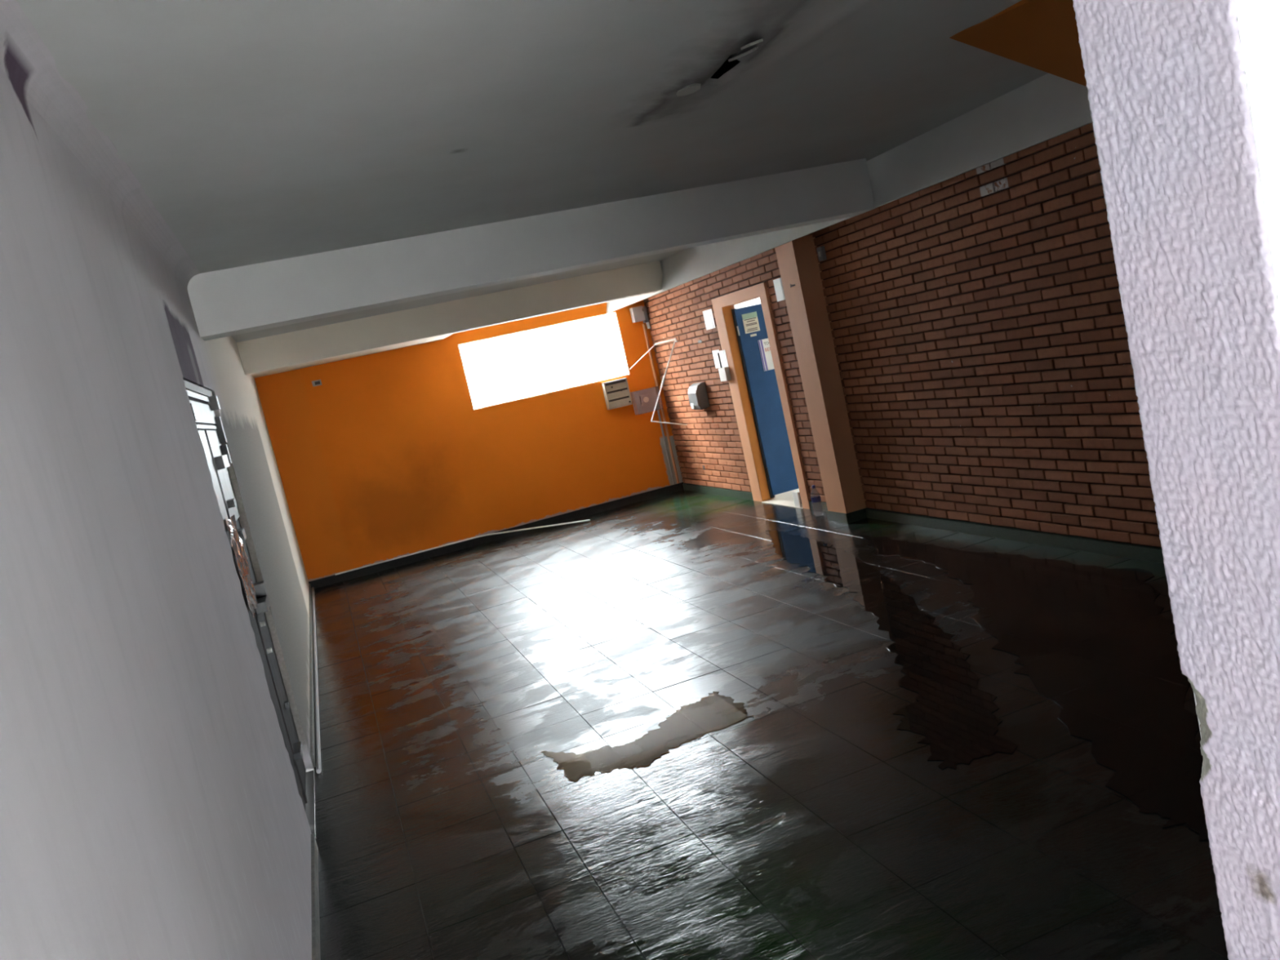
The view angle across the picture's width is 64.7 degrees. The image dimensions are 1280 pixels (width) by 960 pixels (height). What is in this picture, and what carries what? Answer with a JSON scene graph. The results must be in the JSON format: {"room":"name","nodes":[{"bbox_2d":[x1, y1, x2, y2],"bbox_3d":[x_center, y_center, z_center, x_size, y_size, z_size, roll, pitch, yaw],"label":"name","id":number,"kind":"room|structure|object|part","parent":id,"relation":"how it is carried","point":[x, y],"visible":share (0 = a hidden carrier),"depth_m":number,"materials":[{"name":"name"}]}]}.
{"room":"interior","nodes":[
{"label":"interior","id":0,"kind":"room"},
{"bbox_2d":[0,0,313,959],"bbox_3d":[-1.835,0.235,4.495,0.235,2.787,14.855,-15,7,-17],"label":"wall","id":1,"kind":"structure","parent":0,"point":[152,806],"depth_m":2.11,"materials":[{"name":"paint"}]},
{"bbox_2d":[183,379,307,810],"bbox_3d":[-1.847,0.560,4.820,0.095,2.065,1.650,-15,7,-17],"label":"door","id":2,"kind":"structure","parent":1,"relation":"in","point":[203,404],"depth_m":4.84,"materials":[{"name":"grey metal"}]},
{"bbox_3d":[-2.080,-0.419,4.712,0.046,0.040,1.520,-15,7,-17],"label":"head frame","id":3,"kind":"part","parent":2,"relation":"part of","materials":[{"name":"grey metal"}]},
{"bbox_3d":[-2.069,-0.382,4.702,0.042,0.025,1.650,-15,7,-17],"label":"head rail","id":4,"kind":"part","parent":2,"relation":"part of","materials":[{"name":"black metal"}]},
{"bbox_3d":[-2.047,-0.311,4.713,0.018,0.095,1.550,-15,7,-17],"label":"transom panel","id":5,"kind":"part","parent":2,"relation":"part of","materials":[{"name":"white glass"}]},
{"bbox_3d":[-2.042,-0.244,4.717,0.034,0.017,1.650,-15,7,-17],"label":"rail","id":6,"kind":"part","parent":2,"relation":"part of","materials":[{"name":"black metal"}]},
{"bbox_3d":[-1.843,0.013,4.326,0.010,0.460,0.680,-15,7,-17],"label":"panel","id":7,"kind":"part","parent":2,"relation":"part of","materials":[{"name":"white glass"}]},
{"bbox_3d":[-2.003,-0.086,4.838,0.040,0.060,0.300,-15,7,-17],"label":"lock plate","id":8,"kind":"part","parent":2,"relation":"part of","materials":[{"name":"black metal"}]},
{"bbox_3d":[-2.102,-0.025,5.114,0.010,0.460,0.800,-15,7,-17],"label":"panel","id":9,"kind":"part","parent":2,"relation":"part of","materials":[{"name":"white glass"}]},
{"bbox_2d":[226,515,257,618],"bbox_3d":[-1.740,0.370,4.425,0.017,0.420,0.468,-15,7,-17],"label":"plastic film","id":10,"kind":"object","parent":2,"relation":"hanging from","point":[238,551],"visible":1,"depth_m":4.38,"materials":[{"name":"white"}]},
{"bbox_3d":[-1.819,0.695,4.872,0.022,0.024,0.024,-15,7,-17],"label":"knob","id":11,"kind":"part","parent":2,"relation":"part of","materials":[{"name":"silver metal"}]},
{"bbox_3d":[-1.644,0.905,4.434,0.008,1.220,0.680,-15,7,-17],"label":"panel","id":12,"kind":"part","parent":2,"relation":"part of","materials":[{"name":"grey metal"}]},
{"bbox_3d":[-1.785,0.822,4.868,0.022,0.024,0.024,-15,7,-17],"label":"knob","id":13,"kind":"part","parent":2,"relation":"part of","materials":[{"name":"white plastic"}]},
{"bbox_3d":[-1.903,0.867,5.221,0.008,1.220,0.800,-15,7,-17],"label":"panel","id":14,"kind":"part","parent":2,"relation":"part of","materials":[{"name":"grey metal"}]},
{"bbox_2d":[308,583,320,959],"bbox_3d":[-2.024,1.468,6.230,0.024,0.078,11.155,-15,7,-17],"label":"baseboard","id":15,"kind":"structure","parent":1,"relation":"attached to","point":[316,955],"depth_m":4.23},
{"bbox_2d":[254,299,684,582],"bbox_3d":[-1.917,-0.615,12.101,4.945,2.887,0.110,-15,7,-17],"label":"wall","id":16,"kind":"structure","parent":0,"point":[391,456],"depth_m":11.90,"materials":[{"name":"orange paint"}]},
{"bbox_2d":[311,379,321,386],"bbox_3d":[-3.659,-1.098,11.441,0.100,0.062,0.013,-15,7,-17],"label":"outlet","id":17,"kind":"object","parent":16,"relation":"attached to","point":[315,383],"visible":1,"depth_m":11.44,"materials":[{"name":"grey plastic"}]},
{"bbox_2d":[308,482,684,588],"bbox_3d":[-1.604,0.642,12.201,4.675,0.098,0.028,-15,7,-17],"label":"baseboard","id":18,"kind":"structure","parent":16,"relation":"attached to","point":[325,581],"depth_m":12.14,"materials":[{"name":"stone"}]},
{"bbox_2d":[457,312,627,409],"bbox_3d":[-1.166,-1.461,12.339,1.995,0.786,0.040,-15,7,-17],"label":"window","id":19,"kind":"structure","parent":16,"relation":"in","point":[611,313],"depth_m":12.37,"materials":[{"name":"white glass"}]},
{"bbox_2d":[601,377,632,409],"bbox_3d":[-0.285,-1.067,12.503,0.304,0.336,0.104,-15,7,-17],"label":"box","id":20,"kind":"object","parent":16,"relation":"attached to","point":[616,393],"visible":1,"depth_m":12.46,"materials":[{"name":"grey metal"}]},
{"bbox_2d":[629,305,650,328],"bbox_3d":[0.013,-2.008,12.543,0.200,0.291,0.130,-15,7,-17],"label":"junction box","id":21,"kind":"object","parent":16,"relation":"attached to","point":[639,313],"visible":1,"depth_m":12.49,"materials":[{"name":"grey plastic"}]},
{"bbox_2d":[630,386,661,414],"bbox_3d":[0.085,-0.991,12.610,0.330,0.290,0.140,-15,7,-17],"label":"meter box","id":22,"kind":"object","parent":16,"relation":"attached to","point":[644,401],"visible":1,"depth_m":12.65,"materials":[{"name":"grey plastic"}]},
{"bbox_2d":[642,324,679,483],"bbox_3d":[0.265,-0.952,12.725,0.031,2.050,0.031,-18,9,-39],"label":"conduit","id":23,"kind":"object","parent":16,"relation":"attached to","point":[643,325],"visible":1,"depth_m":12.71,"materials":[{"name":"metal"}]},
{"bbox_2d":[657,409,675,484],"bbox_3d":[0.331,-0.411,12.775,0.032,0.960,0.028,-15,7,-17],"label":"conduit","id":24,"kind":"object","parent":16,"relation":"attached to","point":[658,411],"visible":0.96,"depth_m":12.76,"materials":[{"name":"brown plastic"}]},
{"bbox_2d":[16,0,1048,342],"bbox_3d":[0.049,-1.653,5.024,4.945,0.227,14.855,-15,7,-17],"label":"ceiling","id":25,"kind":"structure","parent":0,"point":[258,131],"depth_m":3.49,"materials":[{"name":"paint"}]},
{"bbox_2d":[251,333,452,377],"bbox_3d":[-2.999,-1.525,11.036,2.460,0.245,1.155,-15,7,-17],"label":"ceiling beam","id":26,"kind":"structure","parent":25,"relation":"attached to","point":[411,344],"depth_m":11.23,"materials":[{"name":"beige paint"}]},
{"bbox_2d":[236,260,662,375],"bbox_3d":[-1.751,-1.640,10.000,4.220,0.319,0.220,-15,7,-17],"label":"ceiling beam","id":27,"kind":"structure","parent":25,"relation":"attached to","point":[264,354],"depth_m":9.84,"materials":[{"name":"beige paint"}]},
{"bbox_2d":[187,158,875,341],"bbox_3d":[-0.474,-1.436,6.061,4.180,0.345,0.230,-15,7,-17],"label":"ceiling beam","id":28,"kind":"structure","parent":25,"relation":"attached to","point":[228,302],"depth_m":5.87,"materials":[{"name":"white paint"}]},
{"bbox_2d":[606,73,1093,313],"bbox_3d":[1.557,-2.029,7.199,0.560,0.342,11.235,-15,7,-17],"label":"ceiling beam","id":29,"kind":"structure","parent":25,"relation":"attached to","point":[1049,106],"depth_m":5.82,"materials":[{"name":"white paint"}]},
{"bbox_2d":[949,0,1086,86],"bbox_3d":[2.207,-1.732,3.204,1.490,0.322,3.140,-15,7,-17],"label":"ceiling","id":30,"kind":"structure","parent":25,"relation":"attached to","point":[1042,35],"depth_m":3.92,"materials":[{"name":"orange paint"}]},
{"bbox_2d":[733,297,760,309],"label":"transom window","id":31,"kind":"structure","parent":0,"point":[755,301],"depth_m":13.21,"materials":[{"name":"white glass"}]},
{"bbox_2d":[305,488,1228,959],"bbox_3d":[1.758,0.629,7.328,8.350,0.202,11.755,-15,7,-17],"label":"floor","id":32,"kind":"structure","parent":0,"point":[810,825],"depth_m":4.23,"materials":[{"name":"tile"}]},
{"bbox_2d":[311,586,321,773],"bbox_3d":[-2.702,1.378,8.400,0.028,0.026,6.545,-15,7,-17],"label":"pipe","id":33,"kind":"object","parent":32,"relation":"on","point":[318,768],"visible":1,"depth_m":6.75,"materials":[{"name":"grey plastic"}]},
{"bbox_2d":[334,519,590,575],"bbox_3d":[-2.064,0.765,11.909,2.991,0.097,0.319,-13,7,-7],"label":"edging strip","id":34,"kind":"object","parent":32,"relation":"on","point":[379,562],"visible":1,"depth_m":11.96,"materials":[{"name":"white plastic"}]},
{"bbox_2d":[541,691,753,781],"bbox_3d":[0.062,1.215,4.785,0.983,0.008,0.618,-15,7,-17],"label":"puddle","id":35,"kind":"object","parent":32,"relation":"on","point":[714,712],"visible":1,"depth_m":4.73,"materials":[{"name":"white liquid"}]},
{"bbox_2d":[810,484,823,515],"bbox_3d":[1.604,0.187,9.192,0.086,0.286,0.086,-15,7,-17],"label":"water bottle","id":36,"kind":"object","parent":32,"relation":"on","point":[815,499],"visible":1,"depth_m":9.16,"materials":[{"name":"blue plastic"}]},
{"bbox_2d":[765,529,1017,769],"bbox_3d":[1.364,0.724,6.446,0.576,0.008,5.376,-12,7,1],"label":"puddle","id":37,"kind":"object","parent":32,"relation":"on","point":[956,718],"visible":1,"depth_m":4.90,"materials":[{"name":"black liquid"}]},
{"bbox_2d":[859,533,1208,840],"bbox_3d":[2.224,0.647,5.487,1.197,0.008,5.186,-12,7,3],"label":"puddle","id":38,"kind":"object","parent":32,"relation":"on","point":[1094,642],"visible":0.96,"depth_m":4.56,"materials":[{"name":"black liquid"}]},
{"bbox_2d":[643,122,1161,547],"bbox_3d":[2.105,-0.941,7.367,0.136,2.887,11.755,-15,7,-17],"label":"wall","id":39,"kind":"structure","parent":0,"point":[976,316],"depth_m":6.80,"materials":[{"name":"brown brick"}]},
{"bbox_2d":[629,337,687,425],"bbox_3d":[0.169,-1.106,12.163,0.962,1.048,0.371,-6,9,42],"label":"rod bracket","id":40,"kind":"object","parent":39,"relation":"attached to","point":[674,339],"visible":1,"depth_m":11.98,"materials":[{"name":"white metal"}]},
{"bbox_3d":[0.313,-1.625,11.930,0.351,0.050,0.036,-6,9,45],"label":"arm","id":41,"kind":"part","parent":40,"relation":"part of","materials":[{"name":"white plastic"}]},
{"bbox_3d":[0.352,-0.683,12.138,0.433,0.154,0.012,-14,7,-14],"label":"foot rod","id":42,"kind":"part","parent":40,"relation":"part of","materials":[{"name":"white plastic"}]},
{"bbox_2d":[687,382,710,409],"bbox_3d":[0.657,-0.949,11.488,0.139,0.297,0.250,-15,7,-17],"label":"dispenser","id":43,"kind":"object","parent":39,"relation":"attached to","point":[697,392],"visible":1,"depth_m":11.38,"materials":[{"name":"grey plastic"}]},
{"bbox_2d":[702,308,715,329],"bbox_3d":[0.737,-1.717,10.816,0.007,0.205,0.255,-15,7,-17],"label":"paper notice","id":44,"kind":"object","parent":39,"relation":"attached to","point":[708,314],"visible":1,"depth_m":10.80,"materials":[{"name":"white paper"}]},
{"bbox_2d":[711,349,720,368],"bbox_3d":[0.829,-1.300,10.869,0.007,0.195,0.190,-15,7,-17],"label":"paper notice","id":45,"kind":"object","parent":39,"relation":"attached to","point":[714,352],"visible":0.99,"depth_m":10.88,"materials":[{"name":"white paper"}]},
{"bbox_2d":[717,350,731,381],"bbox_3d":[0.867,-1.206,10.675,0.051,0.320,0.210,-15,7,-17],"label":"holder","id":46,"kind":"object","parent":39,"relation":"attached to","point":[724,372],"visible":1,"depth_m":10.64,"materials":[{"name":"white plastic"}]},
{"bbox_2d":[711,282,810,509],"bbox_3d":[1.621,-0.915,10.247,0.962,2.190,1.280,-15,7,-17],"label":"door","id":47,"kind":"structure","parent":39,"relation":"in","point":[761,399],"depth_m":10.51,"materials":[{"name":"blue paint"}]},
{"bbox_2d":[741,311,759,333],"bbox_3d":[1.147,-1.628,10.450,0.170,0.200,0.003,-15,7,-17],"label":"notice","id":48,"kind":"object","parent":47,"relation":"attached to","point":[750,321],"visible":1,"depth_m":10.45,"materials":[{"name":"beige paper"}]},
{"bbox_2d":[757,337,774,371],"bbox_3d":[1.399,-1.327,10.546,0.305,0.325,0.004,-15,7,-17],"label":"poster","id":49,"kind":"object","parent":47,"relation":"attached to","point":[764,346],"visible":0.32,"depth_m":10.52,"materials":[{"name":"white paper"}]},
{"bbox_3d":[1.811,-0.045,10.745,0.740,0.025,0.004,-15,7,-17],"label":"kick rail","id":50,"kind":"part","parent":47,"relation":"part of","materials":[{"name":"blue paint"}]},
{"bbox_2d":[792,489,802,507],"bbox_3d":[1.570,0.180,9.858,0.100,0.150,0.114,-15,7,-17],"label":"block","id":51,"kind":"object","parent":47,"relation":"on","point":[797,497],"visible":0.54,"depth_m":9.82,"materials":[{"name":"white plastic"}]},
{"bbox_2d":[773,277,785,302],"bbox_3d":[1.263,-1.723,9.148,0.007,0.200,0.190,-15,7,-17],"label":"paper notice","id":52,"kind":"object","parent":39,"relation":"attached to","point":[778,286],"visible":0.89,"depth_m":9.15,"materials":[{"name":"white paper"}]},
{"bbox_2d":[774,235,868,524],"bbox_3d":[1.570,-0.845,8.653,0.259,2.430,0.344,-15,7,-17],"label":"pilaster","id":53,"kind":"object","parent":39,"relation":"attached to","point":[797,259],"visible":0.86,"depth_m":8.54,"materials":[{"name":"beige paint"}]},
{"bbox_2d":[816,245,826,261],"bbox_3d":[1.487,-1.854,8.283,0.040,0.110,0.070,-15,7,-17],"label":"junction box","id":54,"kind":"object","parent":39,"relation":"attached to","point":[821,253],"visible":1,"depth_m":8.26,"materials":[{"name":"grey plastic"}]},
{"bbox_2d":[682,483,1163,563],"bbox_3d":[2.318,0.335,7.561,0.046,0.081,11.235,-15,7,-17],"label":"baseboard","id":55,"kind":"structure","parent":39,"relation":"attached to","point":[1138,552],"depth_m":6.94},
{"bbox_2d":[1072,0,1279,959],"bbox_3d":[2.247,-0.262,1.482,3.625,2.887,0.166,-15,7,-17],"label":"wall","id":56,"kind":"structure","parent":0,"point":[1184,95],"depth_m":0.92,"materials":[{"name":"white paint"}]}
]}

